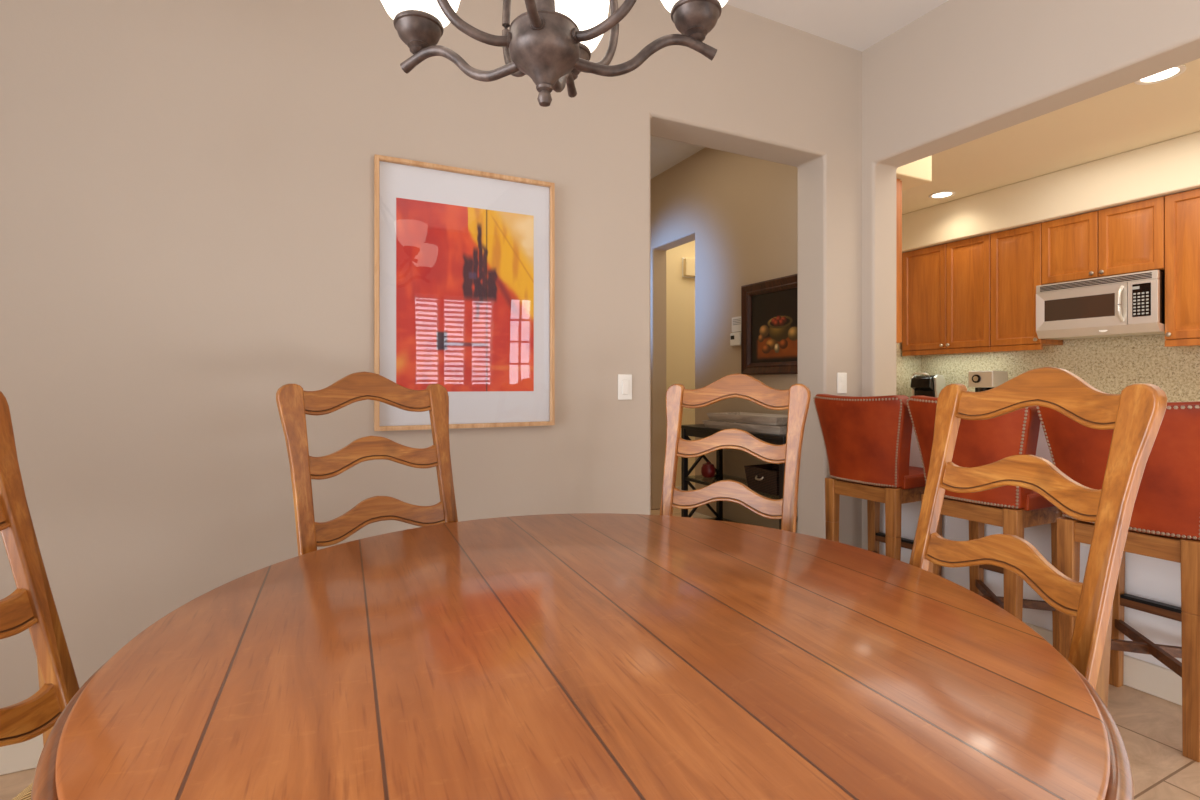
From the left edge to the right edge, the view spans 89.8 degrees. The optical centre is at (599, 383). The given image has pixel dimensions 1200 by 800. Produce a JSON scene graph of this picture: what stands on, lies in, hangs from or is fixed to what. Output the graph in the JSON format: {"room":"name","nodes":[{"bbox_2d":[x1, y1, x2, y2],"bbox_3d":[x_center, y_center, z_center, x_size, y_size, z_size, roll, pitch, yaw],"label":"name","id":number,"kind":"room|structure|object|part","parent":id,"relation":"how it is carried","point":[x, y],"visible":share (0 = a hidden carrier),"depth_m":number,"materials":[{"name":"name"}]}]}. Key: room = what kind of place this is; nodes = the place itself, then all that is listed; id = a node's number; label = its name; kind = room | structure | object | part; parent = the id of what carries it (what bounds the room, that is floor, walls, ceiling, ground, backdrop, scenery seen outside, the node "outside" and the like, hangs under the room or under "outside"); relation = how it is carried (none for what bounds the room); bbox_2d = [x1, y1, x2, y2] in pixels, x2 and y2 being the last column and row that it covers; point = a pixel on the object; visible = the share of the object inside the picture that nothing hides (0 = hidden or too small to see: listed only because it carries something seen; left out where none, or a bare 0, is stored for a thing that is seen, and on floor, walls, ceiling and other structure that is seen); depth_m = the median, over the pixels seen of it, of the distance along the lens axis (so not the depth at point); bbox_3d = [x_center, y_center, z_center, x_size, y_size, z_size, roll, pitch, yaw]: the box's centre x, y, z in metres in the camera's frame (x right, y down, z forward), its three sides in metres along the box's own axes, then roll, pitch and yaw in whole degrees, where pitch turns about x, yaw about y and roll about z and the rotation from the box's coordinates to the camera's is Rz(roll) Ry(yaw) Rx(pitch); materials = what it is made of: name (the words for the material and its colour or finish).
{"room":"dining room","nodes":[
{"label":"dining room","id":0,"kind":"room"},
{"bbox_2d":[0,0,861,707],"bbox_3d":[-0.895,-0.415,2.356,5.301,3.150,0.215,0,0,-27],"label":"wall","id":1,"kind":"structure","parent":0,"point":[187,186],"depth_m":2.12,"materials":[{"name":"beige paint"}]},
{"bbox_2d":[0,734,43,774],"bbox_3d":[-1.440,1.103,1.955,3.767,0.115,0.016,0,0,-27],"label":"baseboard","id":2,"kind":"structure","parent":1,"relation":"attached to","point":[25,755],"depth_m":1.80,"materials":[{"name":"beige"}]},
{"bbox_2d":[374,154,554,430],"bbox_3d":[-0.519,-0.339,2.403,0.718,1.027,0.031,0,0,-27],"label":"framed piece","id":3,"kind":"object","parent":1,"relation":"attached to","point":[464,259],"visible":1,"depth_m":2.40,"materials":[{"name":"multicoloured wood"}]},
{"bbox_2d":[396,198,533,391],"bbox_3d":[-0.525,-0.339,2.405,0.552,0.737,0.001,0,0,-27],"label":"print","id":4,"kind":"object","parent":3,"relation":"attached to","point":[465,275],"depth_m":2.40},
{"bbox_2d":[618,374,631,399],"bbox_3d":[0.115,0.014,2.733,0.072,0.116,0.011,0,0,-27],"label":"light switch","id":5,"kind":"object","parent":1,"relation":"attached to","point":[624,380],"visible":1,"depth_m":2.73,"materials":[{"name":"white plastic"}]},
{"bbox_2d":[837,373,846,393],"bbox_3d":[1.347,-0.005,3.349,0.072,0.116,0.008,0,0,-27],"label":"light switch","id":6,"kind":"object","parent":1,"relation":"attached to","point":[841,377],"visible":1,"depth_m":3.34,"materials":[{"name":"white plastic"}]},
{"bbox_2d":[0,507,1199,799],"bbox_3d":[0.830,1.210,2.369,8.400,0.100,8.900,0,0,-27],"label":"floor","id":7,"kind":"structure","parent":0,"point":[1149,726],"depth_m":1.90,"materials":[{"name":"tile"}]},
{"bbox_2d":[0,391,79,799],"bbox_3d":[-0.835,0.561,0.896,0.568,1.197,0.502,0,0,-9],"label":"chair","id":8,"kind":"object","parent":7,"relation":"on","point":[32,606],"visible":0.51,"depth_m":1.06,"materials":[{"name":"brown wood"}]},
{"bbox_3d":[-0.742,0.668,0.910,0.375,0.043,0.468,0,0,-9],"label":"rush seat","id":9,"kind":"part","parent":8,"relation":"part of","materials":[{"name":"beige wicker"}]},
{"bbox_2d":[276,372,457,555],"bbox_3d":[-0.509,0.561,1.593,0.502,1.197,0.568,0,0,-44],"label":"chair","id":10,"kind":"object","parent":7,"relation":"on","point":[293,402],"visible":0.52,"depth_m":1.72,"materials":[{"name":"brown wood"}]},
{"bbox_3d":[-0.777,0.580,1.556,0.066,1.161,0.188,0,0,-44],"label":"post","id":11,"kind":"part","parent":10,"relation":"part of","materials":[{"name":"brown wood"}]},
{"bbox_3d":[-0.464,0.580,1.860,0.066,1.161,0.188,0,0,-44],"label":"post","id":12,"kind":"part","parent":10,"relation":"part of","materials":[{"name":"brown wood"}]},
{"bbox_2d":[31,513,1133,799],"bbox_3d":[-0.018,0.781,1.139,1.540,0.751,1.540,0,0,7],"label":"round dining table","id":13,"kind":"object","parent":7,"relation":"on","point":[576,656],"visible":1,"depth_m":0.82,"materials":[{"name":"brown wood"}]},
{"bbox_2d":[660,373,810,532],"bbox_3d":[0.340,0.561,1.858,0.502,1.197,0.568,0,0,31],"label":"chair","id":14,"kind":"object","parent":7,"relation":"on","point":[796,399],"visible":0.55,"depth_m":2.03,"materials":[{"name":"brown wood"}]},
{"bbox_3d":[0.234,0.580,2.107,0.066,1.161,0.188,0,0,31],"label":"post","id":15,"kind":"part","parent":14,"relation":"part of","materials":[{"name":"brown wood"}]},
{"bbox_3d":[0.609,0.580,1.884,0.066,1.161,0.188,0,0,31],"label":"post","id":16,"kind":"part","parent":14,"relation":"part of","materials":[{"name":"brown wood"}]},
{"bbox_2d":[681,424,796,529],"bbox_3d":[0.984,0.732,4.050,0.375,0.857,1.090,0,0,-27],"label":"console table","id":17,"kind":"object","parent":7,"relation":"on","point":[694,430],"visible":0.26,"depth_m":4.41,"materials":[{"name":"black paint"}]},
{"bbox_3d":[0.624,0.743,4.436,0.036,0.835,0.036,0,0,-27],"label":"leg","id":18,"kind":"part","parent":17,"relation":"part of","materials":[{"name":"black paint"}]},
{"bbox_2d":[701,462,714,477],"bbox_3d":[0.788,0.623,4.382,0.104,0.114,0.104,0,0,-27],"label":"jar","id":19,"kind":"object","parent":17,"relation":"on","point":[707,469],"visible":1,"depth_m":4.34,"materials":[{"name":"red ceramic"}]},
{"bbox_3d":[0.788,0.580,4.382,0.084,0.028,0.084,0,0,-27],"label":"lid","id":20,"kind":"part","parent":19,"relation":"part of","materials":[{"name":"red ceramic"}]},
{"bbox_3d":[0.909,0.743,4.579,0.036,0.835,0.036,0,0,-27],"label":"leg","id":21,"kind":"part","parent":17,"relation":"part of","materials":[{"name":"black paint"}]},
{"bbox_3d":[0.993,1.025,4.054,0.343,0.018,1.038,0,0,-27],"label":"shelf frame","id":22,"kind":"part","parent":17,"relation":"part of","materials":[{"name":"black paint"}]},
{"bbox_3d":[0.993,0.695,4.054,0.343,0.018,1.038,0,0,-27],"label":"shelf frame","id":23,"kind":"part","parent":17,"relation":"part of","materials":[{"name":"black paint"}]},
{"bbox_2d":[702,420,786,434],"bbox_3d":[1.033,0.278,3.968,0.330,0.050,0.740,0,0,-28],"label":"wooden tray","id":24,"kind":"object","parent":17,"relation":"on","point":[769,429],"visible":0.6,"depth_m":3.83,"materials":[{"name":"grey wood"}]},
{"bbox_2d":[706,412,787,425],"bbox_3d":[1.031,0.227,3.972,0.300,0.050,0.670,0,0,-28],"label":"wooden tray","id":25,"kind":"object","parent":24,"relation":"on","point":[740,417],"visible":0.76,"depth_m":3.93,"materials":[{"name":"grey wood"}]},
{"bbox_2d":[744,463,778,495],"bbox_3d":[1.100,0.605,3.822,0.260,0.150,0.300,0,0,-27],"label":"wicker basket","id":26,"kind":"object","parent":17,"relation":"on","point":[764,478],"visible":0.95,"depth_m":3.78,"materials":[{"name":"black wicker"}]},
{"bbox_3d":[1.076,0.743,3.529,0.036,0.835,0.036,0,0,-27],"label":"leg","id":27,"kind":"part","parent":17,"relation":"part of","materials":[{"name":"black paint"}]},
{"bbox_2d":[813,394,942,576],"bbox_3d":[1.404,0.606,3.028,0.444,1.109,0.511,0,0,-29],"label":"bar stool","id":28,"kind":"object","parent":7,"relation":"on","point":[867,440],"visible":0.81,"depth_m":2.89,"materials":[{"name":"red leather"}]},
{"bbox_3d":[1.201,0.823,3.111,0.052,0.674,0.054,0,0,-29],"label":"leg","id":29,"kind":"part","parent":28,"relation":"part of","materials":[{"name":"brown wood"}]},
{"bbox_3d":[1.247,0.272,2.939,0.084,0.420,0.504,0,0,-29],"label":"nailhead trim","id":30,"kind":"part","parent":28,"relation":"part of","materials":[{"name":"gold metal"}]},
{"bbox_3d":[1.288,0.268,2.962,0.172,0.434,0.511,0,0,-29],"label":"backrest","id":31,"kind":"part","parent":28,"relation":"part of","materials":[{"name":"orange leather"}]},
{"bbox_3d":[1.487,0.827,3.272,0.050,0.667,0.050,0,0,-29],"label":"leg","id":32,"kind":"part","parent":28,"relation":"part of","materials":[{"name":"brown wood"}]},
{"bbox_3d":[1.369,0.823,2.811,0.052,0.674,0.054,0,0,-29],"label":"leg","id":33,"kind":"part","parent":28,"relation":"part of","materials":[{"name":"brown wood"}]},
{"bbox_2d":[900,466,925,488],"bbox_3d":[1.458,0.453,3.058,0.320,0.079,0.410,0,0,-29],"label":"seat cushion","id":34,"kind":"object","parent":28,"relation":"on","point":[912,477],"depth_m":2.84,"materials":[{"name":"red leather"}]},
{"bbox_3d":[1.656,0.827,2.972,0.050,0.667,0.050,0,0,-29],"label":"leg","id":35,"kind":"part","parent":28,"relation":"part of","materials":[{"name":"brown wood"}]},
{"bbox_2d":[906,396,1062,651],"bbox_3d":[1.652,0.606,2.553,0.444,1.109,0.511,0,0,-27],"label":"bar stool","id":36,"kind":"object","parent":7,"relation":"on","point":[1014,509],"visible":0.44,"depth_m":2.40,"materials":[{"name":"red leather"}]},
{"bbox_3d":[1.453,0.823,2.646,0.052,0.674,0.054,0,0,-27],"label":"leg","id":37,"kind":"part","parent":36,"relation":"part of","materials":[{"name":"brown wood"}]},
{"bbox_3d":[1.490,0.272,2.473,0.084,0.420,0.504,0,0,-27],"label":"nailhead trim","id":38,"kind":"part","parent":36,"relation":"part of","materials":[{"name":"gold metal"}]},
{"bbox_3d":[1.532,0.268,2.494,0.172,0.434,0.511,0,0,-27],"label":"backrest","id":39,"kind":"part","parent":36,"relation":"part of","materials":[{"name":"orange leather"}]},
{"bbox_3d":[1.747,0.827,2.793,0.050,0.667,0.050,0,0,-27],"label":"leg","id":40,"kind":"part","parent":36,"relation":"part of","materials":[{"name":"brown wood"}]},
{"bbox_3d":[1.606,0.823,2.338,0.052,0.674,0.054,0,0,-27],"label":"leg","id":41,"kind":"part","parent":36,"relation":"part of","materials":[{"name":"brown wood"}]},
{"bbox_2d":[1022,491,1054,510],"bbox_3d":[1.708,0.453,2.581,0.320,0.079,0.410,0,0,-27],"label":"seat cushion","id":42,"kind":"object","parent":36,"relation":"on","point":[1032,500],"depth_m":2.35,"materials":[{"name":"red leather"}]},
{"bbox_3d":[1.901,0.827,2.485,0.050,0.667,0.050,0,0,-27],"label":"leg","id":43,"kind":"part","parent":36,"relation":"part of","materials":[{"name":"brown wood"}]},
{"bbox_2d":[909,367,1166,706],"bbox_3d":[0.694,0.561,1.238,0.568,1.197,0.502,0,0,-12],"label":"chair","id":44,"kind":"object","parent":7,"relation":"on","point":[1135,415],"visible":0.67,"depth_m":1.18,"materials":[{"name":"brown wood"}]},
{"bbox_3d":[0.805,0.580,1.486,0.188,1.161,0.066,0,0,-12],"label":"post","id":45,"kind":"part","parent":44,"relation":"part of","materials":[{"name":"brown wood"}]},
{"bbox_3d":[0.897,0.580,1.059,0.188,1.161,0.066,0,0,-12],"label":"post","id":46,"kind":"part","parent":44,"relation":"part of","materials":[{"name":"brown wood"}]},
{"bbox_2d":[1036,401,1199,761],"bbox_3d":[1.892,0.606,2.083,0.444,1.109,0.511,0,0,-27],"label":"bar stool","id":47,"kind":"object","parent":7,"relation":"on","point":[1165,518],"visible":0.53,"depth_m":1.94,"materials":[{"name":"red leather"}]},
{"bbox_3d":[1.693,0.823,2.176,0.052,0.674,0.054,0,0,-27],"label":"leg","id":48,"kind":"part","parent":47,"relation":"part of","materials":[{"name":"brown wood"}]},
{"bbox_3d":[1.987,0.827,2.323,0.050,0.667,0.050,0,0,-27],"label":"leg","id":49,"kind":"part","parent":47,"relation":"part of","materials":[{"name":"brown wood"}]},
{"bbox_3d":[1.731,0.272,2.003,0.084,0.420,0.504,0,0,-27],"label":"nailhead trim","id":50,"kind":"part","parent":47,"relation":"part of","materials":[{"name":"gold metal"}]},
{"bbox_3d":[1.772,0.268,2.023,0.172,0.434,0.511,0,0,-27],"label":"backrest","id":51,"kind":"part","parent":47,"relation":"part of","materials":[{"name":"red leather"}]},
{"bbox_3d":[1.846,0.823,1.868,0.052,0.674,0.054,0,0,-27],"label":"leg","id":52,"kind":"part","parent":47,"relation":"part of","materials":[{"name":"brown wood"}]},
{"bbox_3d":[4.377,0.726,2.929,0.587,0.868,6.496,0,0,-27],"label":"base cabinet","id":53,"kind":"object","parent":7,"relation":"on","visible":0},
{"bbox_3d":[4.368,0.270,2.923,0.607,0.040,6.513,0,0,-27],"label":"countertop","id":54,"kind":"structure","parent":53,"relation":"on","visible":0},
{"bbox_2d":[910,373,945,396],"bbox_3d":[3.034,0.073,5.600,0.323,0.353,0.224,0,0,-41],"label":"coffee maker","id":55,"kind":"object","parent":54,"relation":"on","point":[924,384],"visible":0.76,"depth_m":5.52,"materials":[{"name":"black plastic"}]},
{"bbox_3d":[2.938,-0.082,5.518,0.071,0.042,0.137,0,0,-41],"label":"handle","id":56,"kind":"part","parent":55,"relation":"part of","materials":[{"name":"silver metal"}]},
{"bbox_3d":[3.132,0.082,5.555,0.233,0.336,0.026,0,0,-41],"label":"panel","id":57,"kind":"part","parent":55,"relation":"part of","materials":[{"name":"silver metal"}]},
{"bbox_2d":[968,371,1007,391],"bbox_3d":[3.313,0.070,5.155,0.250,0.360,0.210,0,0,-27],"label":"espresso machine","id":58,"kind":"object","parent":54,"relation":"on","point":[981,380],"visible":0.59,"depth_m":5.09,"materials":[{"name":"silver metal"}]},
{"bbox_2d":[666,240,694,486],"bbox_3d":[0.490,-0.415,6.077,5.100,3.150,0.100,0,0,-27],"label":"wall","id":59,"kind":"structure","parent":0,"point":[680,291],"depth_m":6.19,"materials":[{"name":"beige paint"}]},
{"bbox_2d":[676,485,694,490],"bbox_3d":[1.572,1.105,6.552,2.539,0.110,0.015,0,0,-27],"label":"baseboard","id":60,"kind":"structure","parent":59,"relation":"attached to","point":[678,487],"depth_m":6.22,"materials":[{"name":"beige"}]},
{"bbox_2d":[682,258,694,277],"bbox_3d":[0.964,-1.200,6.224,0.240,0.200,0.060,0,0,-27],"label":"door chime","id":61,"kind":"object","parent":59,"relation":"attached to","point":[688,264],"visible":0.56,"depth_m":6.18,"materials":[{"name":"white plastic"}]},
{"bbox_2d":[650,0,948,178],"bbox_3d":[-0.468,-1.940,1.722,5.300,0.100,8.700,0,0,-27],"label":"ceiling","id":62,"kind":"structure","parent":0,"point":[858,25],"depth_m":3.11,"materials":[{"name":"white paint"}]},
{"bbox_2d":[381,0,727,106],"bbox_3d":[-0.094,-1.200,1.196,0.653,1.379,0.512,0,0,-27],"label":"chandelier","id":63,"kind":"object","parent":62,"relation":"hanging from","point":[552,42],"visible":1,"depth_m":1.13,"materials":[{"name":"brown metal"}]},
{"bbox_3d":[-0.367,-0.797,1.220,0.186,0.137,0.186,0,0,-27],"label":"lamp shade","id":64,"kind":"part","parent":63,"relation":"part of","materials":[{"name":"beige glass"}]},
{"bbox_3d":[-0.273,-0.627,1.178,0.290,0.097,0.022,0,0,24],"label":"arm","id":65,"kind":"part","parent":63,"relation":"part of","materials":[{"name":"brown metal"}]},
{"bbox_3d":[-0.206,-0.847,1.080,0.196,0.478,0.025,0,0,-10],"label":"arm","id":66,"kind":"part","parent":63,"relation":"part of","materials":[{"name":"brown metal"}]},
{"bbox_3d":[-0.155,-0.847,1.192,0.025,0.478,0.196,0,0,-31],"label":"arm","id":67,"kind":"part","parent":63,"relation":"part of","materials":[{"name":"brown metal"}]},
{"bbox_3d":[-0.111,-0.847,0.994,0.025,0.478,0.196,0,0,5],"label":"arm","id":68,"kind":"part","parent":63,"relation":"part of","materials":[{"name":"brown metal"}]},
{"bbox_3d":[-0.081,-0.651,1.288,0.022,0.117,0.288,0,0,6],"label":"arm","id":69,"kind":"part","parent":63,"relation":"part of","materials":[{"name":"brown metal"}]},
{"bbox_3d":[-0.069,-0.833,1.390,0.186,0.137,0.186,0,0,-27],"label":"lamp shade","id":70,"kind":"part","parent":63,"relation":"part of","materials":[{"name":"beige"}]},
{"bbox_3d":[-0.030,-0.847,1.180,0.025,0.478,0.196,0,0,41],"label":"arm","id":71,"kind":"part","parent":63,"relation":"part of","materials":[{"name":"brown metal"}]},
{"bbox_3d":[-0.003,-0.847,1.057,0.196,0.478,0.025,0,0,23],"label":"arm","id":72,"kind":"part","parent":63,"relation":"part of","materials":[{"name":"brown metal"}]},
{"bbox_3d":[0.084,-0.622,1.139,0.291,0.093,0.022,0,0,-12],"label":"arm","id":73,"kind":"part","parent":63,"relation":"part of","materials":[{"name":"brown metal"}]},
{"bbox_3d":[0.185,-0.788,1.159,0.186,0.137,0.186,0,0,-27],"label":"lamp shade","id":74,"kind":"part","parent":63,"relation":"part of","materials":[{"name":"beige glass"}]},
{"bbox_2d":[896,343,901,348],"bbox_3d":[2.066,-0.230,5.484,2.469,2.780,0.100,0,0,-27],"label":"wall","id":75,"kind":"structure","parent":0,"point":[898,345],"depth_m":5.85,"materials":[{"name":"beige paint"}]},
{"bbox_2d":[902,131,1199,252],"bbox_3d":[4.481,-1.445,2.981,0.380,0.350,6.536,0,0,-27],"label":"soffit","id":76,"kind":"object","parent":75,"relation":"attached to","point":[1172,166],"depth_m":4.53,"materials":[{"name":"beige paint"}]},
{"bbox_2d":[650,0,1199,669],"bbox_3d":[1.889,-0.415,2.841,0.206,3.150,8.800,0,0,-27],"label":"wall","id":77,"kind":"structure","parent":0,"point":[963,71],"depth_m":3.21,"materials":[{"name":"beige paint"}]},
{"bbox_2d":[693,512,712,518],"bbox_3d":[1.095,1.103,4.286,0.016,0.115,1.465,0,0,-27],"label":"baseboard","id":78,"kind":"structure","parent":77,"relation":"attached to","point":[695,514],"depth_m":4.84,"materials":[{"name":"beige"}]},
{"bbox_2d":[730,332,740,345],"bbox_3d":[1.006,-0.330,4.446,0.032,0.100,0.120,0,0,-27],"label":"thermostat","id":79,"kind":"object","parent":77,"relation":"attached to","point":[735,338],"visible":0.82,"depth_m":4.43,"materials":[{"name":"white plastic"}]},
{"bbox_2d":[732,316,740,331],"bbox_3d":[1.016,-0.440,4.440,0.020,0.110,0.124,0,0,-27],"label":"alarm keypad","id":80,"kind":"object","parent":77,"relation":"attached to","point":[736,321],"visible":0.84,"depth_m":4.44,"materials":[{"name":"white plastic"}]},
{"bbox_2d":[741,274,797,374],"bbox_3d":[1.187,-0.388,4.067,0.044,0.645,0.680,0,0,-27],"label":"painting","id":81,"kind":"object","parent":77,"relation":"attached to","point":[769,308],"visible":0.83,"depth_m":4.12,"materials":[{"name":"brown wood"}]},
{"bbox_2d":[896,179,901,342],"bbox_3d":[1.639,-0.777,4.013,0.385,1.035,0.600,0,0,-27],"label":"upper cabinet","id":82,"kind":"object","parent":77,"relation":"attached to","point":[898,182],"visible":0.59,"depth_m":3.80,"materials":[{"name":"brown wood"}]},
{"bbox_3d":[1.776,-0.776,4.082,0.018,1.027,0.594,0,0,-27],"label":"door","id":83,"kind":"part","parent":82,"relation":"part of","materials":[{"name":"brown wood"}]},
{"bbox_2d":[896,155,931,190],"bbox_3d":[1.558,-1.460,4.378,0.584,0.320,1.426,0,0,-27],"label":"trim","id":84,"kind":"structure","parent":77,"relation":"attached to","point":[919,172],"depth_m":3.83,"materials":[{"name":"beige paint"}]},
{"bbox_2d":[1022,621,1181,705],"bbox_3d":[2.616,1.103,1.137,0.018,0.115,4.900,0,0,-27],"label":"baseboard","id":85,"kind":"structure","parent":77,"relation":"attached to","point":[1158,681],"depth_m":2.25,"materials":[{"name":"beige"}]},
{"bbox_2d":[902,58,1199,214],"bbox_3d":[3.560,-1.670,2.577,2.589,0.100,6.636,0,0,-27],"label":"ceiling","id":86,"kind":"structure","parent":0,"point":[1132,116],"depth_m":3.99,"materials":[{"name":"beige paint"}]},
{"bbox_2d":[929,191,954,198],"bbox_3d":[2.922,-1.615,5.144,0.200,0.010,0.200,0,0,-27],"label":"recessed light","id":87,"kind":"object","parent":86,"relation":"in","point":[943,194],"visible":1,"depth_m":5.13,"materials":[{"name":"white plastic"}]},
{"bbox_2d":[1134,65,1185,84],"bbox_3d":[2.924,-1.615,3.145,0.200,0.010,0.200,0,0,-27],"label":"recessed light","id":88,"kind":"object","parent":86,"relation":"in","point":[1171,73],"visible":0.63,"depth_m":3.16,"materials":[{"name":"white plastic"}]},
{"bbox_3d":[4.696,-0.230,3.088,0.100,2.780,6.736,0,0,-27],"label":"wall","id":89,"kind":"structure","parent":0,"visible":0},
{"bbox_2d":[902,234,991,355],"bbox_3d":[3.226,-0.769,5.503,0.348,0.998,0.829,0,0,-27],"label":"upper cabinet","id":90,"kind":"object","parent":89,"relation":"attached to","point":[946,288],"visible":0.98,"depth_m":5.39,"materials":[{"name":"brown wood"}]},
{"bbox_3d":[3.021,-0.791,5.617,0.019,0.945,0.438,0,0,-27],"label":"door","id":91,"kind":"part","parent":90,"relation":"part of","materials":[{"name":"brown wood"}]},
{"bbox_3d":[3.114,-0.292,5.447,0.026,0.045,0.829,0,0,-27],"label":"light rail","id":92,"kind":"part","parent":90,"relation":"part of","materials":[{"name":"brown wood"}]},
{"bbox_3d":[3.205,-0.791,5.246,0.019,0.945,0.383,0,0,-27],"label":"door","id":93,"kind":"part","parent":90,"relation":"part of","materials":[{"name":"brown wood"}]},
{"bbox_2d":[991,223,1062,351],"bbox_3d":[3.498,-0.769,4.958,0.348,0.998,0.388,0,0,-27],"label":"upper cabinet","id":94,"kind":"object","parent":89,"relation":"attached to","point":[1016,254],"visible":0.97,"depth_m":4.89,"materials":[{"name":"brown wood"}]},
{"bbox_3d":[3.379,-0.791,4.898,0.019,0.945,0.384,0,0,-27],"label":"door","id":95,"kind":"part","parent":94,"relation":"part of","materials":[{"name":"brown wood"}]},
{"bbox_3d":[3.386,-0.292,4.902,0.026,0.045,0.388,0,0,-27],"label":"light rail","id":96,"kind":"part","parent":94,"relation":"part of","materials":[{"name":"brown wood"}]},
{"bbox_2d":[896,334,1199,401],"bbox_3d":[4.347,-0.265,2.914,0.680,1.050,6.536,0,0,-27],"label":"backsplash","id":97,"kind":"structure","parent":89,"relation":"attached to","point":[1109,365],"depth_m":4.66,"materials":[{"name":"stone"}]},
{"bbox_2d":[1042,196,1164,284],"bbox_3d":[3.753,-1.022,4.448,0.348,0.493,0.750,0,0,-27],"label":"upper cabinet","id":98,"kind":"object","parent":89,"relation":"attached to","point":[1127,238],"visible":0.91,"depth_m":4.34,"materials":[{"name":"brown wood"}]},
{"bbox_3d":[3.549,-1.022,4.556,0.019,0.485,0.370,0,0,-27],"label":"door","id":99,"kind":"part","parent":98,"relation":"part of","materials":[{"name":"brown wood"}]},
{"bbox_2d":[1036,270,1164,339],"bbox_3d":[3.710,-0.557,4.423,0.447,0.410,0.741,0,0,-27],"label":"microwave oven","id":100,"kind":"object","parent":98,"relation":"attached to","point":[1131,304],"visible":0.99,"depth_m":4.29,"materials":[{"name":"silver metal"}]},
{"bbox_3d":[3.527,-0.556,4.423,0.030,0.292,0.576,0,0,-27],"label":"door","id":101,"kind":"part","parent":100,"relation":"part of","materials":[{"name":"silver metal"}]},
{"bbox_3d":[3.698,-0.381,4.417,0.330,0.058,0.741,0,0,-27],"label":"panel","id":102,"kind":"part","parent":100,"relation":"part of","materials":[{"name":"silver metal"}]},
{"bbox_3d":[3.613,-0.559,4.180,0.058,0.250,0.022,0,0,-21],"label":"handle","id":103,"kind":"part","parent":100,"relation":"part of","materials":[{"name":"silver metal"}]},
{"bbox_3d":[3.693,-0.556,4.090,0.030,0.292,0.162,0,0,-27],"label":"control panel","id":104,"kind":"part","parent":100,"relation":"part of","materials":[{"name":"silver metal"}]},
{"bbox_3d":[3.717,-1.022,4.220,0.019,0.485,0.370,0,0,-27],"label":"door","id":105,"kind":"part","parent":98,"relation":"part of","materials":[{"name":"brown wood"}]},
{"bbox_2d":[1165,188,1199,346],"bbox_3d":[4.095,-0.759,3.762,0.348,1.018,0.780,0,0,-27],"label":"upper cabinet","id":106,"kind":"object","parent":89,"relation":"attached to","point":[1182,210],"visible":1,"depth_m":3.96,"materials":[{"name":"brown wood"}]},
{"bbox_3d":[3.982,-0.273,3.706,0.026,0.045,0.780,0,0,-27],"label":"light rail","id":107,"kind":"part","parent":106,"relation":"part of","materials":[{"name":"brown wood"}]}
]}

